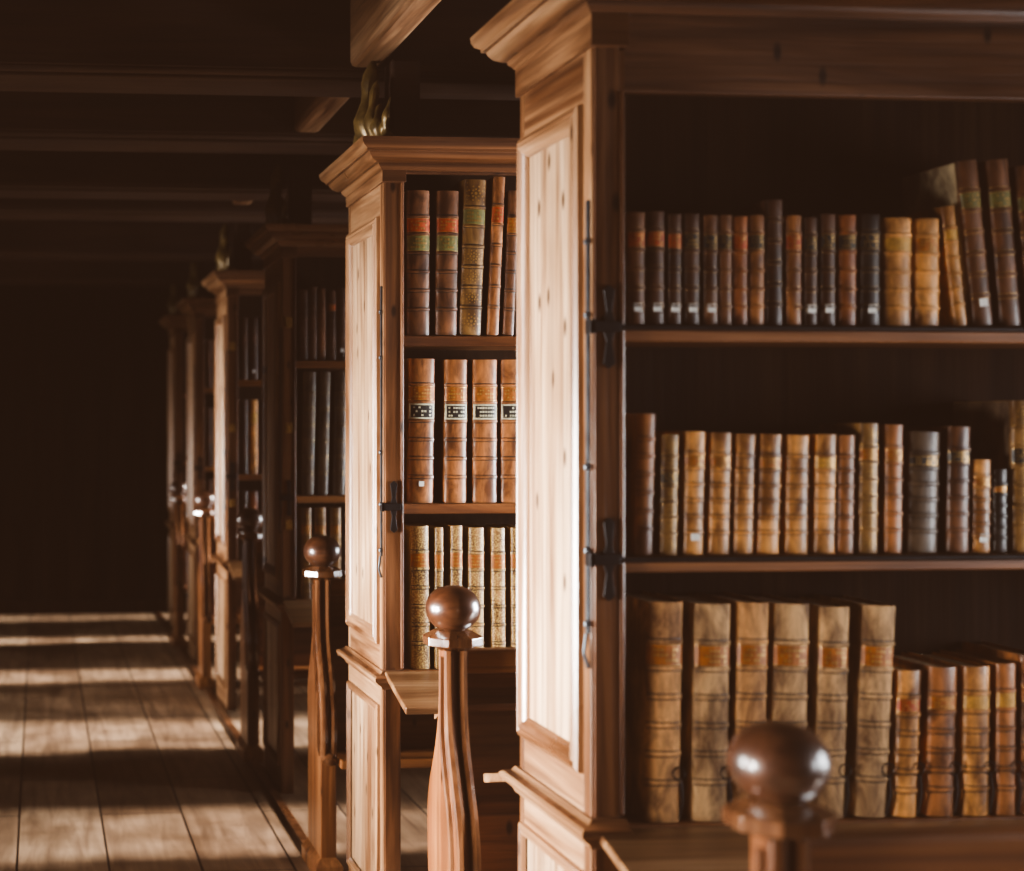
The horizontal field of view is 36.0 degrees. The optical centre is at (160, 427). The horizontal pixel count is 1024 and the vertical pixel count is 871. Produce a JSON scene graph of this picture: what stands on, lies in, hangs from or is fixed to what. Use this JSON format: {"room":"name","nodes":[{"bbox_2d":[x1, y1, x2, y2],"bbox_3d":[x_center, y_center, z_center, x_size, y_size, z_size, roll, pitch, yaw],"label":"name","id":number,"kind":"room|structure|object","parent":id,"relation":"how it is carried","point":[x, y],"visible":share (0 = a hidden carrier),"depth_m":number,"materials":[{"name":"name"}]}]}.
{"room":"old library","nodes":[
{"label":"old library","id":0,"kind":"room"},
{"bbox_2d":[0,285,201,600],"bbox_3d":[-0.440,0.060,13.839,6.350,3.280,0.100,0,0,-5],"label":"wall","id":1,"kind":"structure","parent":0,"point":[16,301],"depth_m":13.77,"materials":[{"name":"wood"}]},
{"bbox_2d":[33,297,139,600],"bbox_3d":[-0.360,0.190,13.790,6.100,2.780,0.012,0,0,-5],"label":"trim","id":2,"kind":"structure","parent":1,"relation":"attached to","point":[34,298],"depth_m":13.75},
{"bbox_2d":[0,599,186,613],"bbox_3d":[-0.459,1.640,13.773,5.900,0.120,0.030,0,0,-5],"label":"baseboard","id":3,"kind":"structure","parent":1,"relation":"attached to","point":[47,606],"depth_m":13.74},
{"bbox_2d":[0,613,430,870],"bbox_3d":[0.183,1.730,6.125,6.350,0.060,15.780,0,0,-5],"label":"floor","id":4,"kind":"structure","parent":0,"point":[113,757],"depth_m":7.49,"materials":[{"name":"brown wood"}]},
{"bbox_2d":[158,284,187,627],"bbox_3d":[1.258,0.210,12.853,2.517,2.980,1.111,0,0,-5],"label":"bookcase","id":5,"kind":"object","parent":4,"relation":"on","point":[175,323],"visible":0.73,"depth_m":12.55,"materials":[{"name":"brown wood"}]},
{"bbox_2d":[169,481,187,647],"bbox_3d":[1.271,1.058,11.861,2.418,1.285,0.440,0,0,-5],"label":"bench","id":6,"kind":"object","parent":4,"relation":"on","point":[177,488],"visible":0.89,"depth_m":11.70,"materials":[{"name":"brown wood"}]},
{"bbox_2d":[175,262,216,662],"bbox_3d":[1.390,0.210,11.208,2.517,2.980,1.111,0,0,-5],"label":"bookcase","id":7,"kind":"object","parent":4,"relation":"on","point":[201,313],"visible":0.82,"depth_m":10.90,"materials":[{"name":"brown wood"}]},
{"bbox_2d":[205,408,211,465],"bbox_3d":[0.344,0.066,10.966,0.035,0.425,0.172,0,0,-5],"label":"book","id":8,"kind":"object","parent":7,"relation":"on","point":[208,417],"visible":0.96,"depth_m":10.88,"materials":[{"name":"leather"}]},
{"bbox_2d":[205,340,211,387],"bbox_3d":[0.344,-0.465,10.966,0.035,0.348,0.172,0,0,-5],"label":"book","id":9,"kind":"object","parent":7,"relation":"on","point":[208,347],"visible":0.98,"depth_m":10.88,"materials":[{"name":"leather"}]},
{"bbox_2d":[202,262,216,297],"bbox_3d":[0.356,-1.105,11.125,0.100,0.323,0.120,0,0,-5],"label":"trim","id":10,"kind":"structure","parent":7,"relation":"on","point":[207,267],"depth_m":11.06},
{"bbox_2d":[193,491,241,689],"bbox_3d":[1.421,1.058,9.997,2.418,1.285,0.440,0,0,-5],"label":"bench","id":11,"kind":"object","parent":4,"relation":"on","point":[204,500],"visible":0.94,"depth_m":9.84,"materials":[{"name":"brown wood"}]},
{"bbox_2d":[156,611,307,844],"bbox_3d":[0.427,1.693,8.136,0.040,0.014,11.410,0,0,-5],"label":"trim","id":12,"kind":"structure","parent":4,"relation":"on","point":[290,819],"depth_m":7.44,"materials":[{"name":"brown wood"}]},
{"bbox_2d":[201,222,264,710],"bbox_3d":[1.540,0.210,9.359,2.517,2.980,1.121,0,0,-5],"label":"bookcase","id":13,"kind":"object","parent":4,"relation":"on","point":[238,293],"visible":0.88,"depth_m":9.05,"materials":[{"name":"brown wood"}]},
{"bbox_2d":[234,222,251,270],"bbox_3d":[0.505,-1.105,9.276,0.100,0.323,0.120,0,0,-5],"label":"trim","id":14,"kind":"structure","parent":13,"relation":"on","point":[242,232],"depth_m":9.22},
{"bbox_2d":[238,400,247,473],"bbox_3d":[0.497,0.054,9.113,0.039,0.449,0.173,0,0,-5],"label":"book","id":15,"kind":"object","parent":13,"relation":"on","point":[242,404],"visible":1,"depth_m":9.03,"materials":[{"name":"leather"}]},
{"bbox_2d":[238,318,247,379],"bbox_3d":[0.497,-0.477,9.113,0.039,0.372,0.173,0,0,-5],"label":"book","id":16,"kind":"object","parent":13,"relation":"on","point":[242,323],"visible":0.99,"depth_m":9.03,"materials":[{"name":"leather"}]},
{"bbox_2d":[247,400,257,473],"bbox_3d":[0.552,0.054,9.120,0.056,0.449,0.178,0,0,-5],"label":"book","id":17,"kind":"object","parent":13,"relation":"on","point":[252,405],"visible":0.93,"depth_m":9.04,"materials":[{"name":"leather"}]},
{"bbox_2d":[247,318,257,379],"bbox_3d":[0.552,-0.477,9.120,0.056,0.372,0.178,0,0,-5],"label":"book","id":18,"kind":"object","parent":13,"relation":"on","point":[252,323],"visible":0.95,"depth_m":9.04,"materials":[{"name":"leather"}]},
{"bbox_2d":[258,400,261,473],"bbox_3d":[0.608,0.054,9.122,0.042,0.449,0.174,0,0,-5],"label":"book","id":19,"kind":"object","parent":13,"relation":"on","point":[259,401],"visible":0.39,"depth_m":9.04,"materials":[{"name":"leather"}]},
{"bbox_2d":[235,508,311,761],"bbox_3d":[1.593,1.058,7.874,2.418,1.285,0.440,0,0,-5],"label":"bench","id":20,"kind":"object","parent":4,"relation":"on","point":[249,520],"visible":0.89,"depth_m":7.72,"materials":[{"name":"brown wood"}]},
{"bbox_2d":[244,162,348,793],"bbox_3d":[1.708,0.210,7.276,2.517,2.980,1.021,0,0,-5],"label":"bookcase","id":21,"kind":"object","parent":4,"relation":"on","point":[295,257],"visible":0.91,"depth_m":7.00,"materials":[{"name":"brown wood"}]},
{"bbox_2d":[288,164,311,223],"bbox_3d":[0.670,-1.105,7.242,0.100,0.323,0.120,0,0,-5],"label":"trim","id":22,"kind":"structure","parent":21,"relation":"on","point":[299,175],"depth_m":7.18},
{"bbox_2d":[296,290,307,359],"bbox_3d":[0.661,-0.481,7.100,0.042,0.330,0.194,0,0,-5],"label":"book","id":23,"kind":"object","parent":21,"relation":"on","point":[301,295],"visible":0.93,"depth_m":7.01,"materials":[{"name":"leather"}]},
{"bbox_2d":[296,506,311,598],"bbox_3d":[0.673,0.586,7.103,0.051,0.426,0.196,0,0,-5],"label":"book","id":24,"kind":"object","parent":21,"relation":"on","point":[303,514],"visible":0.67,"depth_m":7.01,"materials":[{"name":"leather"}]},
{"bbox_2d":[296,372,315,494],"bbox_3d":[0.685,0.025,7.105,0.063,0.577,0.199,1,0,-5],"label":"book","id":25,"kind":"object","parent":21,"relation":"on","point":[306,381],"visible":1,"depth_m":7.01,"materials":[{"name":"leather"}]},
{"bbox_2d":[304,287,316,359],"bbox_3d":[0.705,-0.488,7.103,0.040,0.344,0.193,0,0,-5],"label":"book","id":26,"kind":"object","parent":21,"relation":"on","point":[312,291],"visible":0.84,"depth_m":7.01,"materials":[{"name":"leather"}]},
{"bbox_2d":[308,506,325,596],"bbox_3d":[0.739,0.586,7.109,0.058,0.426,0.198,0,0,-5],"label":"book","id":27,"kind":"object","parent":21,"relation":"on","point":[318,514],"visible":0.33,"depth_m":7.02,"materials":[{"name":"leather"}]},
{"bbox_2d":[317,289,325,359],"bbox_3d":[0.747,-0.484,7.107,0.040,0.335,0.193,0,0,-5],"label":"book","id":28,"kind":"object","parent":21,"relation":"on","point":[321,293],"visible":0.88,"depth_m":7.02,"materials":[{"name":"leather"}]},
{"bbox_2d":[314,372,329,494],"bbox_3d":[0.756,0.025,7.110,0.054,0.577,0.197,1,0,-5],"label":"book","id":29,"kind":"object","parent":21,"relation":"on","point":[322,378],"visible":0.94,"depth_m":7.02,"materials":[{"name":"leather"}]},
{"bbox_2d":[326,291,335,360],"bbox_3d":[0.793,-0.479,7.111,0.042,0.326,0.194,0,0,-5],"label":"book","id":30,"kind":"object","parent":21,"relation":"on","point":[330,295],"visible":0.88,"depth_m":7.02,"materials":[{"name":"leather"}]},
{"bbox_2d":[322,506,340,577],"bbox_3d":[0.810,0.586,7.114,0.056,0.426,0.198,0,0,-5],"label":"book","id":31,"kind":"object","parent":21,"relation":"on","point":[333,514],"visible":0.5,"depth_m":7.02,"materials":[{"name":"leather"}]},
{"bbox_2d":[328,372,345,494],"bbox_3d":[0.832,0.025,7.117,0.063,0.577,0.199,1,0,-5],"label":"book","id":32,"kind":"object","parent":21,"relation":"on","point":[337,417],"visible":0.88,"depth_m":7.03,"materials":[{"name":"leather"}]},
{"bbox_2d":[332,288,345,360],"bbox_3d":[0.840,-0.486,7.115,0.045,0.340,0.194,0,0,-5],"label":"book","id":33,"kind":"object","parent":21,"relation":"on","point":[340,292],"visible":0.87,"depth_m":7.02,"materials":[{"name":"leather"}]},
{"bbox_2d":[301,535,437,870],"bbox_3d":[1.754,1.058,5.880,2.418,1.285,0.440,0,0,-5],"label":"bench","id":34,"kind":"object","parent":4,"relation":"on","point":[328,674],"visible":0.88,"depth_m":5.74,"materials":[{"name":"brown wood"}]},
{"bbox_2d":[319,61,519,870],"bbox_3d":[1.872,0.210,5.238,2.517,2.980,1.071,0,0,-5],"label":"bookcase","id":35,"kind":"object","parent":4,"relation":"on","point":[374,173],"visible":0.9,"depth_m":4.96,"materials":[{"name":"brown wood"}]},
{"bbox_2d":[385,59,419,135],"bbox_3d":[0.835,-1.105,5.194,0.100,0.323,0.120,0,0,-5],"label":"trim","id":36,"kind":"structure","parent":35,"relation":"on","point":[402,76],"depth_m":5.13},
{"bbox_2d":[404,190,429,335],"bbox_3d":[0.840,-0.544,5.040,0.079,0.477,0.219,0,0,-5],"label":"book","id":37,"kind":"object","parent":35,"relation":"on","point":[416,202],"visible":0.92,"depth_m":4.94,"materials":[{"name":"leather"}]},
{"bbox_2d":[404,522,429,668],"bbox_3d":[0.847,0.558,5.041,0.066,0.471,0.219,-1,0,-5],"label":"book","id":38,"kind":"object","parent":35,"relation":"on","point":[416,535],"visible":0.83,"depth_m":4.94,"materials":[{"name":"leather"}]},
{"bbox_2d":[404,358,434,502],"bbox_3d":[0.850,0.009,5.041,0.089,0.475,0.219,1,0,-5],"label":"book","id":39,"kind":"object","parent":35,"relation":"on","point":[419,373],"visible":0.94,"depth_m":4.94,"materials":[{"name":"leather"}]},
{"bbox_2d":[427,524,443,668],"bbox_3d":[0.909,0.561,5.042,0.031,0.466,0.210,0,0,-5],"label":"book","id":40,"kind":"object","parent":35,"relation":"on","point":[436,552],"visible":0.45,"depth_m":4.94,"materials":[{"name":"leather"}]},
{"bbox_2d":[429,190,458,335],"bbox_3d":[0.937,-0.544,5.048,0.076,0.477,0.219,1,0,-5],"label":"book","id":41,"kind":"object","parent":35,"relation":"on","point":[443,205],"visible":0.9,"depth_m":4.95,"materials":[{"name":"leather"}]},
{"bbox_2d":[435,522,462,586],"bbox_3d":[0.968,0.558,5.048,0.043,0.472,0.214,0,0,-5],"label":"book","id":42,"kind":"object","parent":35,"relation":"on","point":[452,533],"visible":0.4,"depth_m":4.95,"materials":[{"name":"leather"}]},
{"bbox_2d":[433,360,467,502],"bbox_3d":[0.966,0.011,5.051,0.078,0.472,0.219,0,0,-5],"label":"book","id":43,"kind":"object","parent":35,"relation":"on","point":[450,391],"visible":0.97,"depth_m":4.95,"materials":[{"name":"leather"}]},
{"bbox_2d":[447,179,485,335],"bbox_3d":[1.023,-0.564,5.055,0.095,0.517,0.219,0,0,-5],"label":"book","id":44,"kind":"object","parent":35,"relation":"on","point":[472,192],"visible":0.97,"depth_m":4.95,"materials":[{"name":"leather"}]},
{"bbox_2d":[462,523,484,646],"bbox_3d":[1.035,0.561,5.056,0.056,0.465,0.218,0,0,-5],"label":"book","id":45,"kind":"object","parent":35,"relation":"on","point":[473,552],"visible":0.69,"depth_m":4.95,"materials":[{"name":"leather"}]},
{"bbox_2d":[466,360,497,502],"bbox_3d":[1.065,0.011,5.059,0.084,0.472,0.219,0,0,-5],"label":"book","id":46,"kind":"object","parent":35,"relation":"on","point":[481,448],"visible":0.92,"depth_m":4.96,"materials":[{"name":"leather"}]},
{"bbox_2d":[473,524,505,646],"bbox_3d":[1.110,0.562,5.061,0.051,0.463,0.216,0,0,-5],"label":"book","id":47,"kind":"object","parent":35,"relation":"on","point":[494,536],"visible":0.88,"depth_m":4.96,"materials":[{"name":"leather"}]},
{"bbox_2d":[481,176,504,335],"bbox_3d":[1.101,-0.569,5.059,0.063,0.526,0.214,0,0,-5],"label":"book","id":48,"kind":"object","parent":35,"relation":"on","point":[495,186],"visible":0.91,"depth_m":4.96,"materials":[{"name":"leather"}]},
{"bbox_2d":[492,523,516,646],"bbox_3d":[1.170,0.561,5.064,0.040,0.464,0.213,0,0,-5],"label":"book","id":49,"kind":"object","parent":35,"relation":"on","point":[510,531],"visible":0.41,"depth_m":4.97,"materials":[{"name":"leather"}]},
{"bbox_2d":[497,360,516,502],"bbox_3d":[1.155,0.010,5.066,0.077,0.473,0.219,0,0,-5],"label":"book","id":50,"kind":"object","parent":35,"relation":"on","point":[506,369],"visible":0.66,"depth_m":4.96,"materials":[{"name":"leather"}]},
{"bbox_2d":[498,190,516,335],"bbox_3d":[1.152,-0.546,5.063,0.059,0.481,0.214,0,0,-5],"label":"book","id":51,"kind":"object","parent":35,"relation":"on","point":[508,290],"visible":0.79,"depth_m":4.96,"materials":[{"name":"leather"}]},
{"bbox_2d":[423,585,519,870],"bbox_3d":[1.902,1.058,4.046,2.418,1.285,0.440,0,0,-5],"label":"bench","id":52,"kind":"object","parent":4,"relation":"on","point":[472,823],"visible":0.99,"depth_m":3.94,"materials":[{"name":"brown wood"}]},
{"bbox_2d":[470,0,1023,870],"bbox_3d":[2.022,0.210,3.376,2.517,2.980,1.056,0,0,-5],"label":"bookcase","id":53,"kind":"object","parent":4,"relation":"on","point":[702,107],"visible":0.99,"depth_m":3.25,"materials":[{"name":"brown wood"}]},
{"bbox_2d":[625,212,645,323],"bbox_3d":[0.971,-0.328,3.152,0.040,0.230,0.163,0,0,-5],"label":"book","id":54,"kind":"object","parent":53,"relation":"on","point":[635,230],"visible":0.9,"depth_m":3.08,"materials":[{"name":"leather"}]},
{"bbox_2d":[625,413,655,554],"bbox_3d":[0.989,0.115,3.159,0.043,0.290,0.174,1,0,-5],"label":"book","id":55,"kind":"object","parent":53,"relation":"on","point":[640,439],"visible":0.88,"depth_m":3.08,"materials":[{"name":"leather"}]},
{"bbox_2d":[625,591,685,822],"bbox_3d":[1.030,0.584,3.183,0.087,0.453,0.215,1,0,-5],"label":"book","id":56,"kind":"object","parent":53,"relation":"on","point":[653,622],"visible":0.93,"depth_m":3.08,"materials":[{"name":"brown leather"}]},
{"bbox_2d":[645,211,665,323],"bbox_3d":[1.012,-0.329,3.155,0.040,0.233,0.163,0,0,-5],"label":"book","id":57,"kind":"object","parent":53,"relation":"on","point":[654,220],"visible":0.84,"depth_m":3.08,"materials":[{"name":"leather"}]},
{"bbox_2d":[652,434,679,554],"bbox_3d":[1.040,0.137,3.163,0.040,0.248,0.173,1,0,-5],"label":"book","id":58,"kind":"object","parent":53,"relation":"on","point":[665,501],"visible":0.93,"depth_m":3.08,"materials":[{"name":"leather"}]},
{"bbox_2d":[664,214,681,323],"bbox_3d":[1.051,-0.326,3.157,0.033,0.227,0.161,0,0,-5],"label":"book","id":59,"kind":"object","parent":53,"relation":"on","point":[672,222],"visible":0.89,"depth_m":3.08,"materials":[{"name":"leather"}]},
{"bbox_2d":[655,431,705,554],"bbox_3d":[1.093,0.134,3.168,0.046,0.254,0.175,1,0,-5],"label":"book","id":60,"kind":"object","parent":53,"relation":"on","point":[691,461],"visible":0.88,"depth_m":3.09,"materials":[{"name":"leather"}]},
{"bbox_2d":[681,213,700,323],"bbox_3d":[1.087,-0.327,3.161,0.038,0.229,0.162,0,0,-5],"label":"book","id":61,"kind":"object","parent":53,"relation":"on","point":[690,237],"visible":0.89,"depth_m":3.08,"materials":[{"name":"leather"}]},
{"bbox_2d":[656,593,731,821],"bbox_3d":[1.133,0.586,3.191,0.085,0.448,0.215,1,0,-5],"label":"book","id":62,"kind":"object","parent":53,"relation":"on","point":[706,643],"visible":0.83,"depth_m":3.09,"materials":[{"name":"brown leather"}]},
{"bbox_2d":[699,215,718,324],"bbox_3d":[1.127,-0.325,3.164,0.034,0.226,0.161,0,0,-5],"label":"book","id":63,"kind":"object","parent":53,"relation":"on","point":[708,224],"visible":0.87,"depth_m":3.09,"materials":[{"name":"leather"}]},
{"bbox_2d":[703,432,732,553],"bbox_3d":[1.148,0.135,3.173,0.049,0.251,0.176,1,0,-5],"label":"book","id":64,"kind":"object","parent":53,"relation":"on","point":[717,473],"visible":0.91,"depth_m":3.09,"materials":[{"name":"leather"}]},
{"bbox_2d":[718,215,732,324],"bbox_3d":[1.159,-0.326,3.166,0.031,0.227,0.160,0,0,-5],"label":"book","id":65,"kind":"object","parent":53,"relation":"on","point":[724,221],"visible":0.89,"depth_m":3.09,"materials":[{"name":"leather"}]},
{"bbox_2d":[696,591,768,803],"bbox_3d":[1.218,0.585,3.198,0.077,0.450,0.215,1,0,-5],"label":"book","id":66,"kind":"object","parent":53,"relation":"on","point":[748,637],"visible":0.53,"depth_m":3.10,"materials":[{"name":"brown leather"}]},
{"bbox_2d":[732,216,748,324],"bbox_3d":[1.191,-0.325,3.169,0.034,0.224,0.161,0,0,-5],"label":"book","id":67,"kind":"object","parent":53,"relation":"on","point":[740,234],"visible":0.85,"depth_m":3.09,"materials":[{"name":"leather"}]},
{"bbox_2d":[729,434,755,553],"bbox_3d":[1.200,0.137,3.176,0.046,0.248,0.175,1,0,-5],"label":"book","id":68,"kind":"object","parent":53,"relation":"on","point":[743,445],"visible":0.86,"depth_m":3.09,"materials":[{"name":"leather"}]},
{"bbox_2d":[747,215,764,324],"bbox_3d":[1.226,-0.326,3.172,0.036,0.228,0.162,0,0,-5],"label":"book","id":69,"kind":"object","parent":53,"relation":"on","point":[755,228],"visible":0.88,"depth_m":3.10,"materials":[{"name":"leather"}]},
{"bbox_2d":[732,433,782,553],"bbox_3d":[1.253,0.136,3.182,0.057,0.249,0.176,0,0,-5],"label":"book","id":70,"kind":"object","parent":53,"relation":"on","point":[768,447],"visible":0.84,"depth_m":3.10,"materials":[{"name":"leather"}]},
{"bbox_2d":[732,200,783,324],"bbox_3d":[1.263,-0.342,3.176,0.040,0.260,0.163,0,0,-5],"label":"book","id":71,"kind":"object","parent":53,"relation":"on","point":[771,210],"visible":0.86,"depth_m":3.10,"materials":[{"name":"leather"}]},
{"bbox_2d":[732,593,808,727],"bbox_3d":[1.300,0.587,3.205,0.086,0.446,0.215,1,0,-5],"label":"book","id":72,"kind":"object","parent":53,"relation":"on","point":[788,619],"visible":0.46,"depth_m":3.10,"materials":[{"name":"brown leather"}]},
{"bbox_2d":[782,215,802,324],"bbox_3d":[1.305,-0.326,3.179,0.037,0.228,0.162,0,0,-5],"label":"book","id":73,"kind":"object","parent":53,"relation":"on","point":[792,251],"visible":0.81,"depth_m":3.10,"materials":[{"name":"leather"}]},
{"bbox_2d":[779,435,809,553],"bbox_3d":[1.313,0.138,3.187,0.053,0.246,0.177,1,0,-5],"label":"book","id":74,"kind":"object","parent":53,"relation":"on","point":[793,522],"visible":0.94,"depth_m":3.10,"materials":[{"name":"leather"}]},
{"bbox_2d":[801,217,817,324],"bbox_3d":[1.341,-0.324,3.181,0.032,0.224,0.161,0,0,-5],"label":"book","id":75,"kind":"object","parent":53,"relation":"on","point":[808,224],"visible":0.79,"depth_m":3.10,"materials":[{"name":"leather"}]},
{"bbox_2d":[782,434,837,553],"bbox_3d":[1.373,0.137,3.191,0.049,0.248,0.176,1,0,-5],"label":"book","id":76,"kind":"object","parent":53,"relation":"on","point":[822,447],"visible":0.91,"depth_m":3.11,"materials":[{"name":"leather"}]},
{"bbox_2d":[774,595,851,818],"bbox_3d":[1.392,0.591,3.212,0.075,0.439,0.215,2,0,-5],"label":"book","id":77,"kind":"object","parent":53,"relation":"on","point":[828,627],"visible":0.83,"depth_m":3.11,"materials":[{"name":"brown leather"}]},
{"bbox_2d":[813,214,836,324],"bbox_3d":[1.378,-0.328,3.184,0.036,0.231,0.162,0,0,-5],"label":"book","id":78,"kind":"object","parent":53,"relation":"on","point":[826,240],"visible":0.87,"depth_m":3.11,"materials":[{"name":"leather"}]},
{"bbox_2d":[835,435,855,553],"bbox_3d":[1.417,0.138,3.193,0.039,0.246,0.173,1,0,-5],"label":"book","id":79,"kind":"object","parent":53,"relation":"on","point":[845,444],"visible":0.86,"depth_m":3.11,"materials":[{"name":"leather"}]},
{"bbox_2d":[835,215,856,324],"bbox_3d":[1.421,-0.327,3.189,0.043,0.230,0.164,0,0,-5],"label":"book","id":80,"kind":"object","parent":53,"relation":"on","point":[845,225],"visible":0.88,"depth_m":3.11,"materials":[{"name":"leather"}]},
{"bbox_2d":[819,423,879,553],"bbox_3d":[1.467,0.125,3.198,0.045,0.271,0.175,1,0,-5],"label":"book","id":81,"kind":"object","parent":53,"relation":"on","point":[866,462],"visible":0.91,"depth_m":3.12,"materials":[{"name":"leather"}]},
{"bbox_2d":[814,594,895,817],"bbox_3d":[1.480,0.589,3.219,0.093,0.443,0.215,0,0,-5],"label":"book","id":82,"kind":"object","parent":53,"relation":"on","point":[871,642],"visible":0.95,"depth_m":3.12,"materials":[{"name":"brown leather"}]},
{"bbox_2d":[856,214,880,325],"bbox_3d":[1.470,-0.328,3.193,0.048,0.232,0.165,0,0,-5],"label":"book","id":83,"kind":"object","parent":53,"relation":"on","point":[868,231],"visible":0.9,"depth_m":3.12,"materials":[{"name":"leather"}]},
{"bbox_2d":[877,424,903,552],"bbox_3d":[1.521,0.127,3.202,0.042,0.268,0.174,1,0,-5],"label":"book","id":84,"kind":"object","parent":53,"relation":"on","point":[890,437],"visible":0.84,"depth_m":3.12,"materials":[{"name":"leather"}]},
{"bbox_2d":[880,217,911,325],"bbox_3d":[1.530,-0.325,3.200,0.066,0.226,0.169,0,0,-5],"label":"book","id":85,"kind":"object","parent":53,"relation":"on","point":[895,236],"visible":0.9,"depth_m":3.12,"materials":[{"name":"leather"}]},
{"bbox_2d":[886,663,924,816],"bbox_3d":[1.550,0.657,3.224,0.065,0.307,0.214,0,0,-6],"label":"book","id":86,"kind":"object","parent":53,"relation":"on","point":[904,733],"visible":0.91,"depth_m":3.12,"materials":[{"name":"leather"}]},
{"bbox_2d":[902,431,939,552],"bbox_3d":[1.587,0.134,3.210,0.070,0.253,0.179,1,0,-5],"label":"book","id":87,"kind":"object","parent":53,"relation":"on","point":[920,468],"visible":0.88,"depth_m":3.13,"materials":[{"name":"leather"}]},
{"bbox_2d":[911,218,939,325],"bbox_3d":[1.595,-0.325,3.205,0.058,0.225,0.168,0,0,-5],"label":"book","id":88,"kind":"object","parent":53,"relation":"on","point":[925,237],"visible":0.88,"depth_m":3.13,"materials":[{"name":"leather"}]},
{"bbox_2d":[893,652,961,816],"bbox_3d":[1.628,0.655,3.231,0.074,0.311,0.215,2,0,-5],"label":"book","id":89,"kind":"object","parent":53,"relation":"on","point":[936,740],"visible":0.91,"depth_m":3.13,"materials":[{"name":"leather"}]},
{"bbox_2d":[902,205,966,325],"bbox_3d":[1.651,-0.339,3.206,0.058,0.253,0.161,0,0,-5],"label":"book","id":90,"kind":"object","parent":53,"relation":"on","point":[952,312],"visible":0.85,"depth_m":3.13,"materials":[{"name":"leather"}]},
{"bbox_2d":[903,426,970,552],"bbox_3d":[1.663,0.129,3.215,0.053,0.264,0.177,1,0,-5],"label":"book","id":91,"kind":"object","parent":53,"relation":"on","point":[954,442],"visible":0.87,"depth_m":3.13,"materials":[{"name":"leather"}]},
{"bbox_2d":[901,160,992,325],"bbox_3d":[1.696,-0.387,3.235,0.083,0.350,0.212,0,0,-5],"label":"book","id":92,"kind":"object","parent":53,"relation":"on","point":[956,184],"visible":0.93,"depth_m":3.14,"materials":[{"name":"leather"}]},
{"bbox_2d":[908,652,995,815],"bbox_3d":[1.704,0.655,3.237,0.071,0.312,0.215,1,0,-5],"label":"book","id":93,"kind":"object","parent":53,"relation":"on","point":[972,728],"visible":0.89,"depth_m":3.13,"materials":[{"name":"leather"}]},
{"bbox_2d":[969,459,991,552],"bbox_3d":[1.713,0.163,3.217,0.042,0.195,0.174,0,0,-5],"label":"book","id":94,"kind":"object","parent":53,"relation":"on","point":[980,486],"visible":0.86,"depth_m":3.13,"materials":[{"name":"leather"}]},
{"bbox_2d":[939,649,1022,815],"bbox_3d":[1.770,0.652,3.240,0.056,0.318,0.211,0,0,-5],"label":"book","id":95,"kind":"object","parent":53,"relation":"on","point":[1002,699],"visible":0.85,"depth_m":3.14,"materials":[{"name":"leather"}]},
{"bbox_2d":[953,400,1023,552],"bbox_3d":[1.802,0.102,3.244,0.052,0.318,0.213,0,0,-5],"label":"book","id":96,"kind":"object","parent":53,"relation":"on","point":[996,427],"visible":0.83,"depth_m":3.16,"materials":[{"name":"leather"}]},
{"bbox_2d":[962,641,1023,813],"bbox_3d":[1.826,0.644,3.246,0.060,0.334,0.212,0,0,-5],"label":"book","id":97,"kind":"object","parent":53,"relation":"on","point":[997,651],"visible":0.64,"depth_m":3.16,"materials":[{"name":"leather"}]},
{"bbox_2d":[977,159,1020,325],"bbox_3d":[1.760,-0.388,3.240,0.079,0.352,0.212,0,0,-5],"label":"book","id":98,"kind":"object","parent":53,"relation":"on","point":[993,176],"visible":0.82,"depth_m":3.14,"materials":[{"name":"leather"}]},
{"bbox_2d":[990,468,1007,552],"bbox_3d":[1.752,0.173,3.219,0.034,0.175,0.171,0,0,-5],"label":"book","id":99,"kind":"object","parent":53,"relation":"on","point":[998,493],"visible":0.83,"depth_m":3.14,"materials":[{"name":"leather"}]},
{"bbox_2d":[1008,165,1023,325],"bbox_3d":[1.823,-0.383,3.246,0.082,0.341,0.213,0,0,-5],"label":"book","id":100,"kind":"object","parent":53,"relation":"on","point":[1016,173],"visible":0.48,"depth_m":3.15,"materials":[{"name":"leather"}]},
{"bbox_2d":[722,720,1023,870],"bbox_3d":[2.042,1.067,2.302,2.418,1.267,0.440,0,0,-5],"label":"bench","id":101,"kind":"object","parent":4,"relation":"on","point":[780,766],"visible":1,"depth_m":2.19,"materials":[{"name":"brown wood"}]},
{"bbox_3d":[0.183,-1.605,6.125,6.350,0.050,15.780,0,0,-5],"label":"ceiling","id":102,"kind":"structure","parent":0,"visible":0},
{"bbox_2d":[0,260,264,286],"bbox_3d":[-0.382,-1.403,12.811,5.900,0.355,0.340,0,0,-5],"label":"beam","id":103,"kind":"structure","parent":102,"relation":"attached to","point":[60,273],"depth_m":12.64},
{"bbox_2d":[0,220,331,262],"bbox_3d":[-0.229,-1.403,10.917,5.900,0.355,0.340,0,0,-5],"label":"beam","id":104,"kind":"structure","parent":102,"relation":"attached to","point":[20,240],"depth_m":10.74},
{"bbox_2d":[0,150,345,201],"bbox_3d":[0.012,-1.403,7.927,5.900,0.355,0.340,0,0,-5],"label":"beam","id":105,"kind":"structure","parent":102,"relation":"attached to","point":[23,173],"depth_m":7.76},
{"bbox_2d":[0,198,348,223],"bbox_3d":[-0.056,-1.403,8.774,5.900,0.355,0.340,0,0,-5],"label":"beam","id":106,"kind":"structure","parent":102,"relation":"attached to","point":[10,208],"depth_m":8.63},
{"bbox_2d":[0,0,519,99],"bbox_3d":[0.217,-1.403,5.395,5.900,0.355,0.340,0,0,-5],"label":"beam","id":107,"kind":"structure","parent":102,"relation":"attached to","point":[301,48],"depth_m":5.24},
{"bbox_2d":[0,91,519,154],"bbox_3d":[0.123,-1.403,6.551,5.900,0.355,0.340,0,0,-5],"label":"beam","id":108,"kind":"structure","parent":102,"relation":"attached to","point":[40,121],"depth_m":6.40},
{"bbox_2d":[232,0,440,204],"bbox_3d":[0.860,-1.422,3.511,0.110,0.314,10.060,0,0,-5],"label":"beam","id":109,"kind":"structure","parent":102,"relation":"attached to","point":[377,27],"depth_m":5.03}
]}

